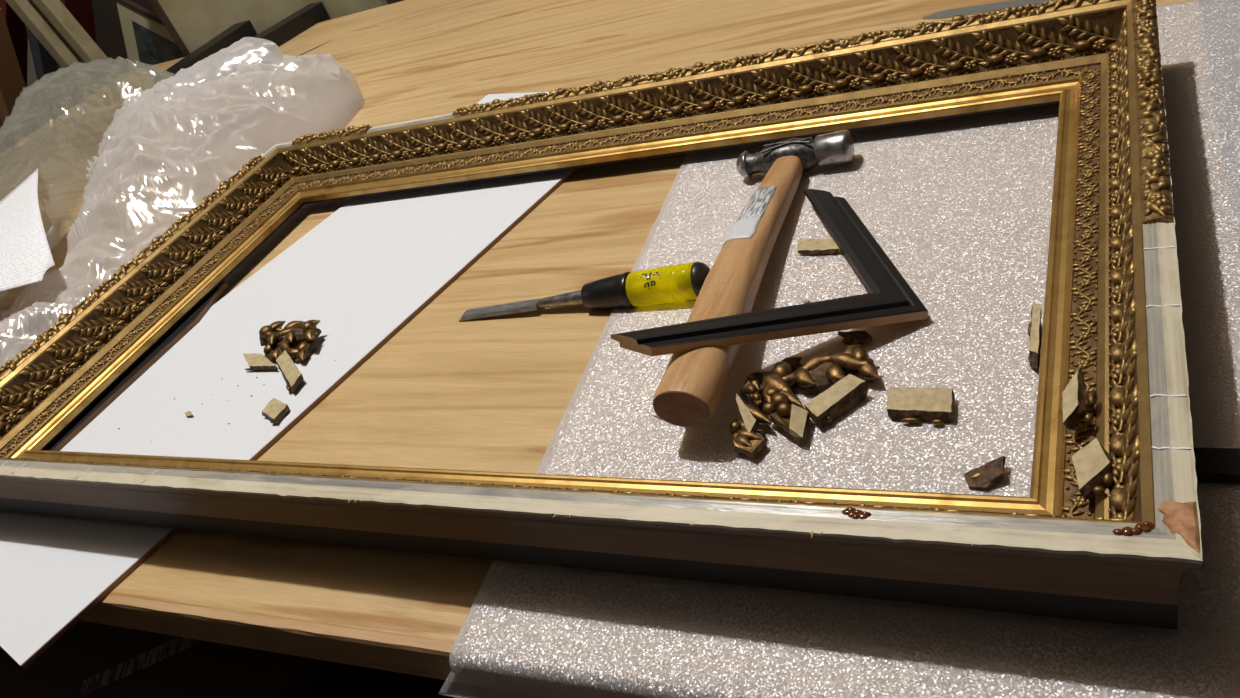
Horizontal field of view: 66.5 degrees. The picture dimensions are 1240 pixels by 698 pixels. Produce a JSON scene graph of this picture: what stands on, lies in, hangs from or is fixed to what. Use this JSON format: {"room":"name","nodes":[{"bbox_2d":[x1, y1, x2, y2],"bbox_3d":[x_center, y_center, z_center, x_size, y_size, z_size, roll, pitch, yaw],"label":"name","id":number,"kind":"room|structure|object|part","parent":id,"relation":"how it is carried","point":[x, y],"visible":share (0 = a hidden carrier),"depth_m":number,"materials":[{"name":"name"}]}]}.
{"room":"workspace","nodes":[
{"label":"workspace","id":0,"kind":"room"},
{"bbox_2d":[27,40,70,127],"bbox_3d":[-4.401,-0.546,2.494,0.100,3.500,5.600,-2,40,28],"label":"wall","id":1,"kind":"structure","parent":0,"point":[32,83],"depth_m":4.93,"materials":[{"name":"grey paint"}]},
{"bbox_2d":[56,0,403,89],"bbox_3d":[-0.195,-2.474,2.686,7.200,3.500,0.100,-2,40,28],"label":"wall","id":2,"kind":"structure","parent":0,"point":[107,37],"depth_m":4.69,"materials":[{"name":"brown paint"}]},
{"bbox_2d":[1199,0,1239,254],"bbox_3d":[-0.610,0.742,1.765,7.200,0.100,5.600,-2,40,28],"label":"floor","id":3,"kind":"structure","parent":0,"point":[1220,18],"depth_m":2.38,"materials":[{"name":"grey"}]},
{"bbox_2d":[0,0,27,152],"bbox_3d":[-2.434,-0.829,3.791,1.455,1.231,0.100,-2,40,28],"label":"bar","id":4,"kind":"object","parent":3,"relation":"on","point":[16,26],"visible":0.02,"depth_m":3.40,"materials":[{"name":"red paint"}]},
{"bbox_2d":[0,8,38,145],"bbox_3d":[-1.943,-0.533,3.185,0.717,1.133,0.090,-2,40,28],"label":"bar","id":5,"kind":"object","parent":3,"relation":"on","point":[17,114],"visible":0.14,"depth_m":2.90,"materials":[{"name":"brown wood"}]},
{"bbox_2d":[25,25,65,122],"bbox_3d":[-2.131,-0.773,3.615,0.879,1.142,0.060,-2,40,28],"label":"bar","id":6,"kind":"object","parent":3,"relation":"on","point":[45,65],"visible":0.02,"depth_m":3.37,"materials":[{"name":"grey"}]},
{"bbox_2d":[5,0,104,97],"bbox_3d":[-1.544,-0.670,3.040,0.242,1.233,0.075,-2,40,28],"label":"bar","id":7,"kind":"object","parent":3,"relation":"on","point":[27,11],"visible":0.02,"depth_m":2.86,"materials":[{"name":"brown wood"}]},
{"bbox_2d":[32,0,121,85],"bbox_3d":[-1.451,-0.664,2.998,0.284,1.215,0.050,-2,40,28],"label":"bar","id":8,"kind":"object","parent":3,"relation":"on","point":[54,11],"visible":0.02,"depth_m":2.82,"materials":[{"name":"brown wood"}]},
{"bbox_2d":[60,0,96,107],"bbox_3d":[-2.043,-0.844,3.649,0.971,1.154,0.120,-2,40,28],"label":"bar","id":9,"kind":"object","parent":3,"relation":"on","point":[81,10],"visible":0.02,"depth_m":3.31,"materials":[{"name":"red paint"}]},
{"bbox_2d":[111,0,183,71],"bbox_3d":[-1.359,-0.828,2.946,0.562,0.610,0.020,-1,40,29],"label":"picture","id":10,"kind":"object","parent":3,"relation":"on","point":[145,41],"visible":0.23,"depth_m":2.87,"materials":[{"name":"beige"}]},
{"bbox_2d":[0,620,366,697],"bbox_3d":[-0.435,0.535,1.300,0.520,0.622,0.320,-2,40,28],"label":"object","id":11,"kind":"structure","parent":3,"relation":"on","point":[90,659],"depth_m":1.04,"materials":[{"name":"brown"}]},
{"bbox_2d":[149,0,387,56],"bbox_3d":[-0.798,-0.690,2.392,0.682,1.500,0.028,-2,40,28],"label":"panel","id":12,"kind":"object","parent":3,"relation":"on","point":[191,24],"visible":0.02,"depth_m":2.34,"materials":[{"name":"brown wood"}]},
{"bbox_2d":[349,668,466,697],"bbox_3d":[-0.086,0.554,1.093,0.180,0.600,0.200,-2,40,28],"label":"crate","id":13,"kind":"object","parent":3,"relation":"on","point":[374,683],"visible":0.11,"depth_m":0.93,"materials":[{"name":"black"}]},
{"bbox_2d":[0,0,1239,697],"bbox_3d":[-0.383,0.061,1.685,2.406,0.880,1.529,-2,40,28],"label":"work table","id":14,"kind":"object","parent":3,"relation":"on","point":[961,206],"visible":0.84,"depth_m":0.70,"materials":[{"name":"brown wood"}]},
{"bbox_2d":[0,37,363,367],"bbox_3d":[-0.656,-0.230,1.321,0.507,0.140,1.108,-19,34,7],"label":"plastic bag","id":15,"kind":"object","parent":14,"relation":"on","point":[172,144],"visible":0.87,"depth_m":1.34,"materials":[{"name":"clear plastic"}]},
{"bbox_2d":[0,168,54,290],"bbox_3d":[-0.824,-0.196,1.333,0.299,0.017,0.525,-17,35,9],"label":"printed sheet","id":16,"kind":"object","parent":15,"relation":"on","point":[25,253],"visible":1,"depth_m":1.22,"materials":[{"name":"white paper"}]},
{"bbox_2d":[153,20,256,86],"bbox_3d":[-0.958,-0.737,2.285,0.058,0.034,0.425,-2,39,27],"label":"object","id":17,"kind":"object","parent":14,"relation":"on","point":[237,31],"visible":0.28,"depth_m":2.23,"materials":[{"name":"black paint"}]},
{"bbox_2d":[0,92,579,668],"bbox_3d":[-0.313,-0.066,1.028,0.320,0.004,0.875,11,46,39],"label":"sheet","id":18,"kind":"object","parent":14,"relation":"on","point":[376,262],"visible":0.7,"depth_m":0.95,"materials":[{"name":"white paper"}]},
{"bbox_2d":[45,281,227,450],"bbox_3d":[-0.533,0.034,1.008,0.038,0.007,0.346,0,40,30],"label":"stick","id":19,"kind":"object","parent":18,"relation":"on","point":[194,317],"visible":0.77,"depth_m":1.01,"materials":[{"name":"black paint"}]},
{"bbox_2d":[185,411,193,417],"bbox_3d":[-0.410,0.063,0.903,0.005,0.005,0.014,-40,38,-24],"label":"fragment","id":20,"kind":"object","parent":18,"relation":"on","point":[188,414],"visible":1,"depth_m":0.90,"materials":[{"name":"beige wood"}]},
{"bbox_2d":[243,353,277,370],"bbox_3d":[-0.355,0.013,0.934,0.066,0.008,0.022,-2,40,28],"label":"fragment","id":21,"kind":"object","parent":18,"relation":"on","point":[255,361],"visible":1,"depth_m":0.93,"materials":[{"name":"beige wood"}]},
{"bbox_2d":[262,398,289,423],"bbox_3d":[-0.309,0.056,0.849,0.026,0.008,0.029,-2,40,28],"label":"fragment","id":22,"kind":"object","parent":18,"relation":"on","point":[275,410],"visible":1,"depth_m":0.84,"materials":[{"name":"beige wood"}]},
{"bbox_2d":[276,350,302,392],"bbox_3d":[-0.312,0.022,0.889,0.019,0.015,0.063,-35,36,-16],"label":"fragment","id":23,"kind":"object","parent":18,"relation":"on","point":[289,370],"visible":1,"depth_m":0.88,"materials":[{"name":"beige wood"}]},
{"bbox_2d":[259,320,321,345],"bbox_3d":[-0.326,-0.017,0.936,0.079,0.016,0.038,-3,39,27],"label":"fragment","id":24,"kind":"object","parent":18,"relation":"on","point":[294,333],"visible":1,"depth_m":0.93,"materials":[{"name":"brown metal"}]},
{"bbox_2d":[264,341,316,363],"bbox_3d":[-0.325,0.001,0.927,0.066,0.014,0.029,1,41,31],"label":"fragment","id":25,"kind":"object","parent":18,"relation":"on","point":[300,353],"visible":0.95,"depth_m":0.92,"materials":[{"name":"brown metal"}]},
{"bbox_2d":[253,2,328,46],"bbox_3d":[-0.796,-0.692,2.131,0.052,0.034,0.330,10,46,39],"label":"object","id":26,"kind":"object","parent":14,"relation":"on","point":[311,14],"visible":0.5,"depth_m":2.16,"materials":[{"name":"black paint"}]},
{"bbox_2d":[922,0,1053,18],"bbox_3d":[0.457,-0.369,0.997,0.272,0.002,0.018,3,42,33],"label":"straightedge","id":27,"kind":"object","parent":14,"relation":"on","point":[999,6],"visible":0.97,"depth_m":1.03,"materials":[{"name":"grey metal"}]},
{"bbox_3d":[0.387,-0.040,0.667,0.886,0.092,0.785,-2,40,28],"label":"sheet","id":28,"kind":"object","parent":14,"relation":"on","visible":0},
{"bbox_2d":[459,262,709,320],"bbox_3d":[-0.040,-0.048,0.822,0.255,0.035,0.031,-4,39,26],"label":"chisel","id":29,"kind":"object","parent":28,"relation":"on","point":[680,282],"visible":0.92,"depth_m":0.79,"materials":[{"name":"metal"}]},
{"bbox_3d":[-0.111,-0.036,0.865,0.088,0.010,0.014,-3,39,26],"label":"blade","id":30,"kind":"part","parent":29,"relation":"part of","materials":[{"name":"metal"}]},
{"bbox_3d":[0.037,-0.053,0.783,0.061,0.033,0.032,-2,40,28],"label":"handle","id":31,"kind":"part","parent":29,"relation":"part of","materials":[{"name":"yellow plastic"}]},
{"bbox_2d":[0,0,1202,629],"bbox_3d":[-0.107,-0.075,0.842,1.035,0.071,0.600,-2,40,28],"label":"picture frame","id":32,"kind":"object","parent":28,"relation":"on","point":[1112,315],"visible":0.99,"depth_m":0.66,"materials":[{"name":"gold metal"}]},
{"bbox_3d":[-0.528,-0.062,1.075,0.072,0.062,0.595,-2,40,28],"label":"rail","id":33,"kind":"part","parent":32,"relation":"part of","materials":[{"name":"gold metal"}]},
{"bbox_3d":[-0.197,0.097,0.668,1.034,0.062,0.072,-2,40,28],"label":"rail","id":34,"kind":"part","parent":32,"relation":"part of","materials":[{"name":"white"}]},
{"bbox_3d":[-0.014,-0.242,1.023,1.034,0.062,0.072,-2,40,28],"label":"rail","id":35,"kind":"part","parent":32,"relation":"part of","materials":[{"name":"gold metal"}]},
{"bbox_2d":[1062,370,1097,429],"bbox_3d":[0.246,0.028,0.506,0.017,0.011,0.041,-2,40,28],"label":"fragment","id":36,"kind":"object","parent":32,"relation":"on","point":[1075,395],"visible":1,"depth_m":0.50,"materials":[{"name":"beige wood"}]},
{"bbox_2d":[1072,438,1113,498],"bbox_3d":[0.236,0.060,0.470,0.018,0.011,0.034,-8,37,21],"label":"fragment","id":37,"kind":"object","parent":32,"relation":"on","point":[1092,463],"visible":1,"depth_m":0.47,"materials":[{"name":"beige wood"}]},
{"bbox_3d":[0.317,-0.084,0.616,0.072,0.062,0.595,-2,40,28],"label":"rail","id":38,"kind":"part","parent":32,"relation":"part of","materials":[{"name":"gold metal"}]},
{"bbox_2d":[728,418,766,458],"bbox_3d":[0.080,0.059,0.618,0.021,0.015,0.033,-39,37,-22],"label":"fragment","id":39,"kind":"object","parent":28,"relation":"on","point":[752,443],"visible":1,"depth_m":0.61,"materials":[{"name":"brown metal"}]},
{"bbox_2d":[740,372,763,404],"bbox_3d":[0.094,0.027,0.653,0.017,0.016,0.029,-2,40,28],"label":"fragment","id":40,"kind":"object","parent":28,"relation":"on","point":[754,378],"visible":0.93,"depth_m":0.65,"materials":[{"name":"brown metal"}]},
{"bbox_2d":[735,391,770,435],"bbox_3d":[0.088,0.044,0.629,0.016,0.020,0.041,-21,34,3],"label":"fragment","id":41,"kind":"object","parent":28,"relation":"on","point":[752,416],"visible":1,"depth_m":0.62,"materials":[{"name":"brown wood"}]},
{"bbox_2d":[653,130,854,426],"bbox_3d":[0.097,-0.076,0.757,0.109,0.052,0.381,-2,40,28],"label":"hammer","id":42,"kind":"object","parent":28,"relation":"on","point":[689,391],"visible":0.99,"depth_m":0.72,"materials":[{"name":"wood"}]},
{"bbox_3d":[0.095,-0.069,0.746,0.043,0.049,0.357,-4,38,26],"label":"handle","id":43,"kind":"part","parent":42,"relation":"part of","materials":[{"name":"brown wood"}]},
{"bbox_2d":[745,381,766,416],"bbox_3d":[0.091,0.034,0.639,0.007,0.018,0.028,-22,34,2],"label":"fragment","id":44,"kind":"object","parent":28,"relation":"on","point":[751,389],"visible":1,"depth_m":0.63,"materials":[{"name":"brown metal"}]},
{"bbox_2d":[611,189,927,355],"bbox_3d":[0.141,-0.056,0.691,0.166,0.066,0.270,12,47,40],"label":"sample","id":45,"kind":"object","parent":28,"relation":"on","point":[890,299],"visible":1,"depth_m":0.66,"materials":[{"name":"black paint"}]},
{"bbox_3d":[0.103,-0.016,0.656,0.211,0.063,0.030,-21,34,3],"label":"moulding arm","id":46,"kind":"part","parent":45,"relation":"part of","materials":[{"name":"black paint"}]},
{"bbox_3d":[0.187,-0.080,0.739,0.029,0.018,0.209,-19,34,5],"label":"moulding arm","id":47,"kind":"part","parent":45,"relation":"part of","materials":[{"name":"black paint"}]},
{"bbox_2d":[759,372,809,444],"bbox_3d":[0.106,0.037,0.628,0.026,0.018,0.078,-25,34,-3],"label":"fragment","id":48,"kind":"object","parent":28,"relation":"on","point":[785,409],"visible":1,"depth_m":0.62,"materials":[{"name":"brown metal"}]},
{"bbox_2d":[798,239,844,254],"bbox_3d":[0.166,-0.083,0.767,0.050,0.006,0.017,3,42,33],"label":"fragment","id":49,"kind":"object","parent":28,"relation":"on","point":[805,246],"visible":0.85,"depth_m":0.77,"materials":[{"name":"beige wood"}]},
{"bbox_2d":[772,344,879,394],"bbox_3d":[0.139,0.013,0.642,0.072,0.017,0.037,-10,36,19],"label":"fragment","id":50,"kind":"object","parent":28,"relation":"on","point":[820,372],"visible":1,"depth_m":0.64,"materials":[{"name":"moulded plaster composition"},{"name":"gold gilding"}]},
{"bbox_2d":[804,374,868,427],"bbox_3d":[0.142,0.034,0.615,0.043,0.014,0.019,-31,35,-11],"label":"fragment","id":51,"kind":"object","parent":28,"relation":"on","point":[836,401],"visible":1,"depth_m":0.61,"materials":[{"name":"beige wood"}]},
{"bbox_2d":[837,331,871,344],"bbox_3d":[0.164,-0.007,0.665,0.026,0.008,0.012,-2,40,28],"label":"fragment","id":52,"kind":"object","parent":28,"relation":"on","point":[854,337],"visible":1,"depth_m":0.66,"materials":[{"name":"brown wood"}]},
{"bbox_2d":[887,386,954,424],"bbox_3d":[0.187,0.036,0.591,0.043,0.010,0.028,-2,40,28],"label":"fragment","id":53,"kind":"object","parent":28,"relation":"on","point":[904,404],"visible":1,"depth_m":0.59,"materials":[{"name":"beige wood"}]},
{"bbox_2d":[964,456,1005,491],"bbox_3d":[0.208,0.072,0.533,0.025,0.013,0.015,-17,35,9],"label":"fragment","id":54,"kind":"object","parent":28,"relation":"on","point":[987,476],"visible":1,"depth_m":0.53,"materials":[{"name":"brown wood"}]},
{"bbox_2d":[1028,303,1041,368],"bbox_3d":[0.262,-0.007,0.597,0.009,0.018,0.054,-2,40,28],"label":"fragment","id":55,"kind":"object","parent":28,"relation":"on","point":[1034,327],"visible":0.98,"depth_m":0.59,"materials":[{"name":"beige wood"}]},
{"bbox_2d":[1193,447,1239,483],"bbox_3d":[0.426,0.057,0.424,0.400,0.008,0.018,-2,40,28],"label":"black lath","id":56,"kind":"object","parent":28,"relation":"on","point":[1212,465],"visible":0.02,"depth_m":0.48,"materials":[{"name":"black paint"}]}
]}

